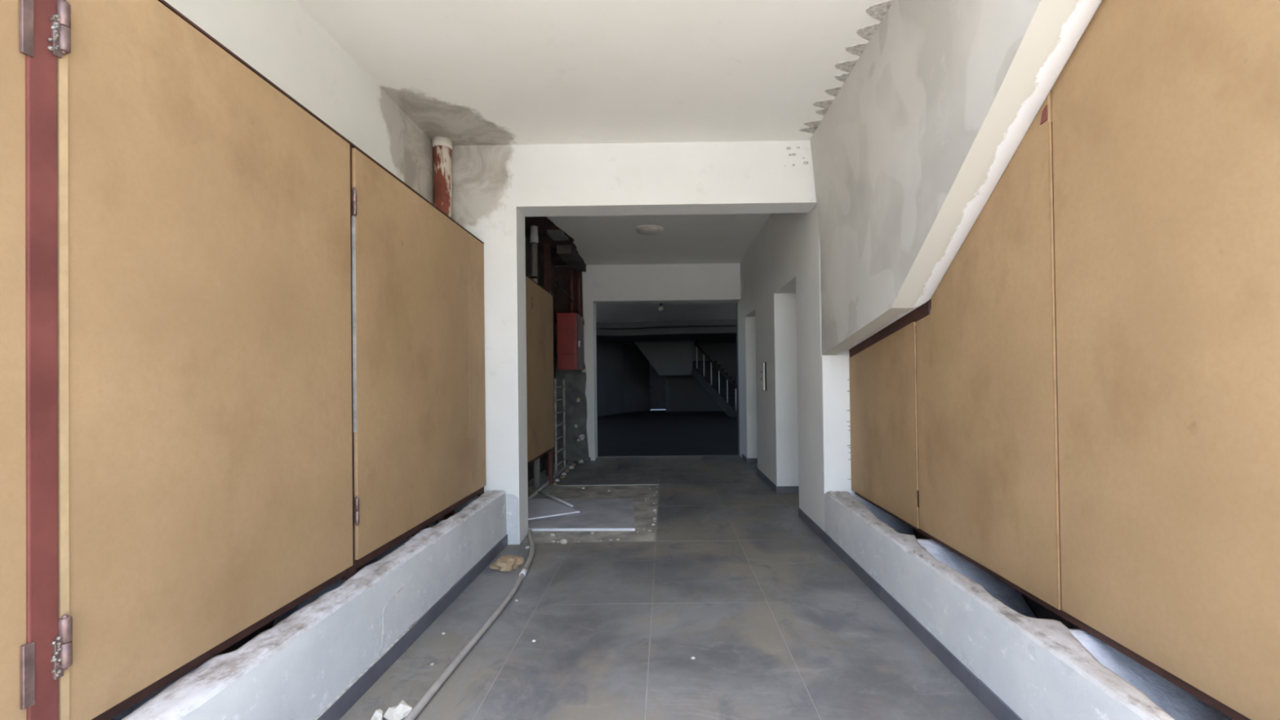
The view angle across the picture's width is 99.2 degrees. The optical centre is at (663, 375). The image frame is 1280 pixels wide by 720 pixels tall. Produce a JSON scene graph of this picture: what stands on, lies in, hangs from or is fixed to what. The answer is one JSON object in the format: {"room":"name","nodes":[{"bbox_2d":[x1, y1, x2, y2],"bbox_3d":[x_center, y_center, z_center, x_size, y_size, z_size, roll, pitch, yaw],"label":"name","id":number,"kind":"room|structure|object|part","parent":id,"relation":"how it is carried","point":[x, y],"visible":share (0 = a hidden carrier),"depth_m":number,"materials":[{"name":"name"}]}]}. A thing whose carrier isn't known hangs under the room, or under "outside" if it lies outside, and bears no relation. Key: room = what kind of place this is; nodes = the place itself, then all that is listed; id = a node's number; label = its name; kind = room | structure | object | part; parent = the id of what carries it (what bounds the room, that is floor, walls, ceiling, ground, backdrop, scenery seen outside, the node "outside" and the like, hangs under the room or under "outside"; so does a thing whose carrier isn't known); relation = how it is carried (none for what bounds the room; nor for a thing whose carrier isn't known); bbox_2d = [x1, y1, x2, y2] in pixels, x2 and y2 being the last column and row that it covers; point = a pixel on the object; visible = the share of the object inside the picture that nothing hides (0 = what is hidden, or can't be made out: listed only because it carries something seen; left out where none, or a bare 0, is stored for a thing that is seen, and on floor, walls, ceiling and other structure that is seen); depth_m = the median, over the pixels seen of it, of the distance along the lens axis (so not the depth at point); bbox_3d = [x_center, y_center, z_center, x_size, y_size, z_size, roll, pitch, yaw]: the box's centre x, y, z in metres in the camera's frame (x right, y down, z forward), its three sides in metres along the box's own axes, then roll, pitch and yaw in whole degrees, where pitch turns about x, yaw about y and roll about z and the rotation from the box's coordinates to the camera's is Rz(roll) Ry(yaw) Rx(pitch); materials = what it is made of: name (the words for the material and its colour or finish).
{"room":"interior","nodes":[
{"label":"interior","id":0,"kind":"room"},
{"bbox_2d":[164,0,555,664],"bbox_3d":[-2.043,-0.261,5.185,0.212,3.471,9.750,-1,-1,0],"label":"wall","id":1,"kind":"structure","parent":0,"point":[279,39],"depth_m":3.14,"materials":[{"name":"paint"}]},
{"bbox_2d":[0,0,485,719],"bbox_3d":[-1.733,0.036,2.574,0.413,2.420,4.275,-1,-1,0],"label":"wood panel","id":2,"kind":"object","parent":1,"relation":"attached to","point":[242,356],"visible":1,"depth_m":1.77,"materials":[{"name":"brown wood"}]},
{"bbox_3d":[-1.567,-0.124,0.893,0.018,2.095,0.872,-1,-1,0],"label":"door","id":3,"kind":"part","parent":2,"relation":"part of","materials":[{"name":"brown wood"}]},
{"bbox_3d":[-1.568,-0.097,1.361,0.036,2.180,0.064,-1,-1,0],"label":"post","id":4,"kind":"part","parent":2,"relation":"part of","materials":[{"name":"red paint"}]},
{"bbox_3d":[-1.563,-0.114,2.052,0.018,2.095,1.306,-1,-1,0],"label":"door","id":5,"kind":"part","parent":2,"relation":"part of","materials":[{"name":"brown wood"}]},
{"bbox_3d":[-1.568,0.945,2.572,0.021,0.071,4.250,-1,-1,0],"label":"rail","id":6,"kind":"part","parent":2,"relation":"part of","materials":[{"name":"brown wood"}]},
{"bbox_3d":[-1.579,-0.075,2.719,0.024,2.160,0.080,-1,-1,0],"label":"post","id":7,"kind":"part","parent":2,"relation":"part of","materials":[{"name":"wood"}]},
{"bbox_3d":[-1.558,-0.106,3.539,0.018,2.083,1.580,-1,-1,0],"label":"door","id":8,"kind":"part","parent":2,"relation":"part of","materials":[{"name":"brown wood"}]},
{"bbox_3d":[-1.554,-0.097,4.520,0.018,2.083,0.364,-1,-1,0],"label":"filler panel","id":9,"kind":"part","parent":2,"relation":"part of","materials":[{"name":"brown wood"}]},
{"bbox_3d":[-1.578,-0.056,4.667,0.032,2.160,0.080,-1,-1,0],"label":"post","id":10,"kind":"part","parent":2,"relation":"part of","materials":[{"name":"brown wood"}]},
{"bbox_2d":[110,489,506,719],"bbox_3d":[-1.631,1.205,2.552,0.548,0.480,4.314,-1,-1,0],"label":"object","id":11,"kind":"structure","parent":1,"relation":"attached to","point":[297,668],"depth_m":2.30,"materials":[{"name":"paint"}]},
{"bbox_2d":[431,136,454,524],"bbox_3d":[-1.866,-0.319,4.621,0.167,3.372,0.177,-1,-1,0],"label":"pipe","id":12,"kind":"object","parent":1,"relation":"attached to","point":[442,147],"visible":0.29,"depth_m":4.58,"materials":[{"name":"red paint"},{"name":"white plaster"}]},
{"bbox_2d":[295,0,893,271],"bbox_3d":[-0.009,-2.084,5.001,5.000,0.380,9.362,-1,-1,0],"label":"ceiling","id":13,"kind":"structure","parent":0,"point":[464,72],"depth_m":3.65,"materials":[{"name":"white paint"},{"name":"grey plaster"}]},
{"bbox_2d":[635,224,663,235],"bbox_3d":[-0.195,-1.963,7.409,0.390,0.074,0.390,-1,-1,0],"label":"ceiling lamp","id":14,"kind":"object","parent":13,"relation":"attached to","point":[647,229],"visible":1,"depth_m":7.30,"materials":[{"name":"white plastic"}]},
{"bbox_2d":[636,226,662,235],"bbox_3d":[-0.195,-1.953,7.409,0.344,0.054,0.344,-1,-1,0],"label":"diffuser","id":15,"kind":"object","parent":14,"relation":"attached to","point":[649,231],"depth_m":7.32,"materials":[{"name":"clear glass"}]},
{"bbox_2d":[595,339,650,417],"bbox_3d":[-2.705,-0.097,21.896,1.735,3.471,8.941,-1,-1,36],"label":"wall","id":16,"kind":"structure","parent":0,"point":[623,371],"depth_m":23.82,"materials":[{"name":"paint"}]},
{"bbox_2d":[451,140,817,544],"bbox_3d":[-0.296,-0.284,4.863,3.309,3.475,0.296,-1,-1,0],"label":"wall","id":17,"kind":"structure","parent":0,"point":[495,188],"depth_m":4.73,"materials":[{"name":"white paint"}]},
{"bbox_2d":[317,534,507,719],"bbox_3d":[-1.360,1.396,2.548,0.011,0.090,4.307,-1,-1,0],"label":"baseboard","id":18,"kind":"structure","parent":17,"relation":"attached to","point":[340,707],"depth_m":2.84,"materials":[{"name":"tile"}]},
{"bbox_2d":[554,262,740,460],"bbox_3d":[-0.275,-0.240,9.857,3.313,3.471,0.393,-1,-1,0],"label":"wall","id":19,"kind":"structure","parent":0,"point":[673,283],"depth_m":9.67,"materials":[{"name":"white paint"}]},
{"bbox_2d":[556,312,584,370],"bbox_3d":[-1.574,-0.561,9.277,0.350,0.925,0.708,-1,-1,0],"label":"electrical box","id":20,"kind":"object","parent":19,"relation":"attached to","point":[570,326],"visible":1,"depth_m":8.93,"materials":[{"name":"red metal"}]},
{"bbox_3d":[-1.594,-0.677,8.929,0.275,0.640,0.008,-1,-1,0],"label":"plate","id":21,"kind":"part","parent":20,"relation":"part of","materials":[{"name":"red metal"}]},
{"bbox_3d":[-1.588,-0.234,8.925,0.275,0.215,0.008,-1,-1,0],"label":"plate","id":22,"kind":"part","parent":20,"relation":"part of","materials":[{"name":"red metal"}]},
{"bbox_2d":[555,280,578,314],"bbox_3d":[-1.574,-1.245,8.859,0.065,0.388,1.192,-1,-1,7],"label":"cable","id":23,"kind":"object","parent":20,"relation":"attached to","point":[560,288],"visible":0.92,"depth_m":8.98,"materials":[{"name":"black plastic"}]},
{"bbox_2d":[577,270,580,315],"bbox_3d":[-1.485,-1.505,9.520,0.056,0.905,0.056,-1,-1,0],"label":"red riser","id":24,"kind":"object","parent":20,"relation":"attached to","point":[578,271],"visible":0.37,"depth_m":9.50,"materials":[{"name":"paint"}]},
{"bbox_3d":[-1.418,-0.563,9.286,0.016,0.915,0.650,-1,-1,0],"label":"door","id":25,"kind":"part","parent":20,"relation":"part of","materials":[{"name":"grey metal"}]},
{"bbox_2d":[634,341,694,375],"bbox_3d":[0.042,-0.715,23.708,2.570,1.430,1.400,-1,-1,0],"label":"wall","id":26,"kind":"structure","parent":0,"point":[667,357],"depth_m":23.01,"materials":[{"name":"paint"}]},
{"bbox_2d":[595,302,736,322],"bbox_3d":[0.042,-2.022,18.744,12.000,0.250,17.350,-1,-1,0],"label":"ceiling","id":27,"kind":"structure","parent":0,"point":[624,313],"depth_m":16.48,"materials":[{"name":"white paint"}]},
{"bbox_2d":[657,303,663,311],"bbox_3d":[-0.066,-1.726,12.717,0.120,0.451,0.117,-1,-1,0],"label":"pendant bulb","id":28,"kind":"object","parent":27,"relation":"hanging from","point":[660,307],"visible":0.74,"depth_m":12.68,"materials":[{"name":"white glass"}]},
{"bbox_2d":[595,326,736,344],"bbox_3d":[0.064,-1.544,23.290,12.000,0.220,8.250,-1,-1,0],"label":"ceiling","id":29,"kind":"structure","parent":0,"point":[712,335],"depth_m":19.78,"materials":[{"name":"paint"}]},
{"bbox_2d":[595,319,736,329],"bbox_3d":[0.061,-1.762,23.017,12.000,0.211,8.800,-1,-1,0],"label":"cove","id":30,"kind":"object","parent":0,"point":[706,322],"visible":0.23,"depth_m":18.84,"materials":[{"name":"paint"}]},
{"bbox_2d":[339,408,998,719],"bbox_3d":[0.071,1.647,13.785,12.000,0.262,27.400,-1,-1,0],"label":"floor","id":31,"kind":"structure","parent":0,"point":[729,576],"depth_m":3.19,"materials":[{"name":"concrete"}]},
{"bbox_2d":[370,709,382,719],"bbox_3d":[-1.191,1.413,2.252,0.049,0.047,0.071,0,-1,-24],"label":"chunk","id":32,"kind":"object","parent":31,"relation":"on","point":[378,714],"visible":1,"depth_m":2.25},
{"bbox_2d":[382,700,412,719],"bbox_3d":[-1.114,1.409,2.295,0.101,0.053,0.109,-1,-1,38],"label":"chunk","id":33,"kind":"object","parent":31,"relation":"on","point":[399,712],"visible":0.92,"depth_m":2.27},
{"bbox_2d":[404,528,534,719],"bbox_3d":[-1.068,1.424,3.221,0.215,0.041,3.659,-1,-1,-3],"label":"hose","id":34,"kind":"object","parent":31,"relation":"on","point":[429,694],"visible":1,"depth_m":2.86,"materials":[{"name":"grey plastic"}]},
{"bbox_2d":[489,555,524,572],"bbox_3d":[-1.194,1.417,4.149,0.211,0.074,0.258,-1,-1,23],"label":"lump","id":35,"kind":"object","parent":31,"relation":"on","point":[506,563],"visible":1,"depth_m":4.09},
{"bbox_2d":[529,226,539,489],"bbox_3d":[-1.699,-0.242,7.209,0.112,3.481,0.110,-1,-1,0],"label":"pipe","id":36,"kind":"object","parent":31,"relation":"on","point":[534,238],"visible":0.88,"depth_m":7.18,"materials":[{"name":"grey plastic"}]},
{"bbox_2d":[525,275,554,484],"bbox_3d":[-1.557,0.156,6.445,0.075,2.672,2.280,-1,-1,0],"label":"wood panel","id":37,"kind":"object","parent":31,"relation":"on","point":[539,301],"visible":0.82,"depth_m":6.76,"materials":[{"name":"brown wood"}]},
{"bbox_3d":[-1.589,-1.120,6.447,0.035,0.060,2.100,-1,-1,0],"label":"rail","id":38,"kind":"part","parent":37,"relation":"part of","materials":[{"name":"brown wood"}]},
{"bbox_3d":[-1.562,0.985,6.427,0.035,0.070,2.100,-1,-1,0],"label":"rail","id":39,"kind":"part","parent":37,"relation":"part of","materials":[{"name":"brown wood"}]},
{"bbox_3d":[-1.571,0.166,7.535,0.040,2.672,0.100,-1,-1,0],"label":"post","id":40,"kind":"part","parent":37,"relation":"part of","materials":[{"name":"red paint"}]},
{"bbox_2d":[543,244,553,475],"bbox_3d":[-1.724,-0.235,8.154,0.100,3.465,0.050,-1,-1,0],"label":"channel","id":41,"kind":"object","parent":31,"relation":"on","point":[547,247],"visible":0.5,"depth_m":8.14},
{"bbox_2d":[528,460,573,498],"bbox_3d":[-1.596,1.478,7.893,0.047,0.050,3.200,-1,-1,0],"label":"conduit","id":42,"kind":"object","parent":31,"relation":"on","point":[563,468],"visible":0.72,"depth_m":7.41,"materials":[{"name":"grey plastic"}]},
{"bbox_2d":[528,498,579,519],"bbox_3d":[-1.260,1.451,5.867,0.740,0.014,1.090,-1,-1,0],"label":"slab","id":43,"kind":"object","parent":31,"relation":"on","point":[537,508],"visible":0.64,"depth_m":5.86,"materials":[{"name":"grey concrete"}]},
{"bbox_2d":[537,490,573,506],"bbox_3d":[-1.276,1.448,6.407,0.044,0.029,0.956,0,-1,-35],"label":"rod","id":44,"kind":"object","parent":31,"relation":"on","point":[539,491],"visible":1,"depth_m":6.37,"materials":[{"name":"plastic"}]},
{"bbox_2d":[554,378,565,473],"bbox_3d":[-1.644,0.782,8.649,0.030,1.460,0.724,-1,-1,0],"label":"ladder","id":45,"kind":"object","parent":31,"relation":"on","point":[555,380],"visible":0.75,"depth_m":8.47,"materials":[{"name":"metal"}]},
{"bbox_3d":[-1.645,0.778,8.299,0.030,1.460,0.024,-1,-1,0],"label":"rail","id":46,"kind":"part","parent":45,"relation":"part of","materials":[{"name":"metal"}]},
{"bbox_3d":[-1.643,0.785,8.999,0.030,1.460,0.024,-1,-1,0],"label":"rail","id":47,"kind":"part","parent":45,"relation":"part of","materials":[{"name":"metal"}]},
{"bbox_2d":[560,538,567,544],"bbox_3d":[-0.865,1.439,4.720,0.066,0.032,0.066,-1,-1,0],"label":"chunk","id":48,"kind":"object","parent":31,"relation":"on","point":[562,541],"visible":1,"depth_m":4.70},
{"bbox_2d":[691,342,737,417],"bbox_3d":[2.440,0.017,22.072,1.332,3.115,3.827,0,-1,-26],"label":"staircase","id":49,"kind":"structure","parent":31,"relation":"on","point":[717,383],"depth_m":21.89,"materials":[{"name":"metal"}]},
{"bbox_3d":[1.967,-0.510,21.695,0.080,2.056,3.345,0,-1,-26],"label":"handrail","id":50,"kind":"part","parent":49,"relation":"part of","materials":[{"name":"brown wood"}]},
{"bbox_2d":[649,342,737,412],"bbox_3d":[2.720,0.075,25.140,6.745,3.050,1.700,-1,-1,0],"label":"wall","id":51,"kind":"structure","parent":0,"point":[683,393],"depth_m":24.44,"materials":[{"name":"paint"}]},
{"bbox_2d":[649,367,666,408],"bbox_3d":[-0.285,0.503,25.993,1.130,2.215,0.130,-1,-1,0],"label":"door","id":52,"kind":"structure","parent":51,"relation":"in","point":[657,382],"depth_m":26.02,"materials":[{"name":"grey paint"}]},
{"bbox_2d":[736,302,739,454],"bbox_3d":[0.065,-0.163,18.627,12.000,3.471,17.550,-1,-1,0],"label":"wall","id":53,"kind":"structure","parent":0,"point":[736,303],"depth_m":10.14,"materials":[{"name":"paint"}]},
{"bbox_2d":[737,204,860,532],"bbox_3d":[1.698,-0.289,7.360,0.651,3.471,5.374,-1,-1,0],"label":"wall","id":54,"kind":"structure","parent":0,"point":[797,429],"depth_m":6.42,"materials":[{"name":"white paint"}]},
{"bbox_2d":[760,362,766,390],"bbox_3d":[1.350,0.012,7.388,0.052,0.380,0.275,-1,-1,0],"label":"panel","id":55,"kind":"object","parent":54,"relation":"attached to","point":[762,365],"visible":1,"depth_m":7.27,"materials":[{"name":"silver plastic"}]},
{"bbox_2d":[742,453,1022,719],"bbox_3d":[1.589,1.383,5.008,0.431,0.087,9.248,-1,-1,0],"label":"baseboard","id":56,"kind":"structure","parent":54,"relation":"attached to","point":[975,686],"depth_m":2.95,"materials":[{"name":"tile"}]},
{"bbox_2d":[824,490,1233,719],"bbox_3d":[1.679,1.182,2.523,0.611,0.440,4.280,-1,-1,0],"label":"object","id":57,"kind":"structure","parent":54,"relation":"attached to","point":[1040,668],"depth_m":2.23,"materials":[{"name":"paint"}]},
{"bbox_2d":[810,0,1102,355],"bbox_3d":[1.629,-1.131,2.749,0.713,1.871,3.890,-1,-1,0],"label":"staircase underside","id":58,"kind":"structure","parent":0,"point":[917,138],"depth_m":2.87,"materials":[{"name":"paint"}]},
{"bbox_2d":[848,0,1279,719],"bbox_3d":[1.786,-0.399,2.550,0.416,3.200,4.245,-1,-1,0],"label":"wood panel","id":59,"kind":"object","parent":58,"relation":"attached to","point":[1082,410],"visible":0.92,"depth_m":1.88,"materials":[{"name":"brown wood"}]},
{"bbox_3d":[1.606,0.317,4.055,0.018,1.307,1.223,-1,-1,0],"label":"filler panel","id":60,"kind":"part","parent":59,"relation":"part of","materials":[{"name":"brown wood"}]},
{"bbox_3d":[1.605,-0.313,3.965,0.027,0.326,1.415,-1,-1,0],"label":"rail","id":61,"kind":"part","parent":59,"relation":"part of","materials":[{"name":"brown wood"}]},
{"bbox_3d":[1.606,-0.109,2.835,0.018,2.136,1.210,-1,-1,0],"label":"door","id":62,"kind":"part","parent":59,"relation":"part of","materials":[{"name":"brown wood"}]},
{"bbox_3d":[1.639,0.952,2.548,0.020,0.078,4.225,-1,-1,0],"label":"rail","id":63,"kind":"part","parent":59,"relation":"part of","materials":[{"name":"brown wood"}]},
{"bbox_3d":[1.605,-0.532,1.337,0.018,2.953,1.776,-1,-1,0],"label":"door","id":64,"kind":"part","parent":59,"relation":"part of","materials":[{"name":"brown wood"}]},
{"bbox_2d":[912,528,1081,629],"bbox_3d":[2.115,-0.314,5.170,0.200,3.471,9.750,-1,-1,0],"label":"wall","id":65,"kind":"structure","parent":0,"point":[1040,611],"depth_m":2.92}
]}

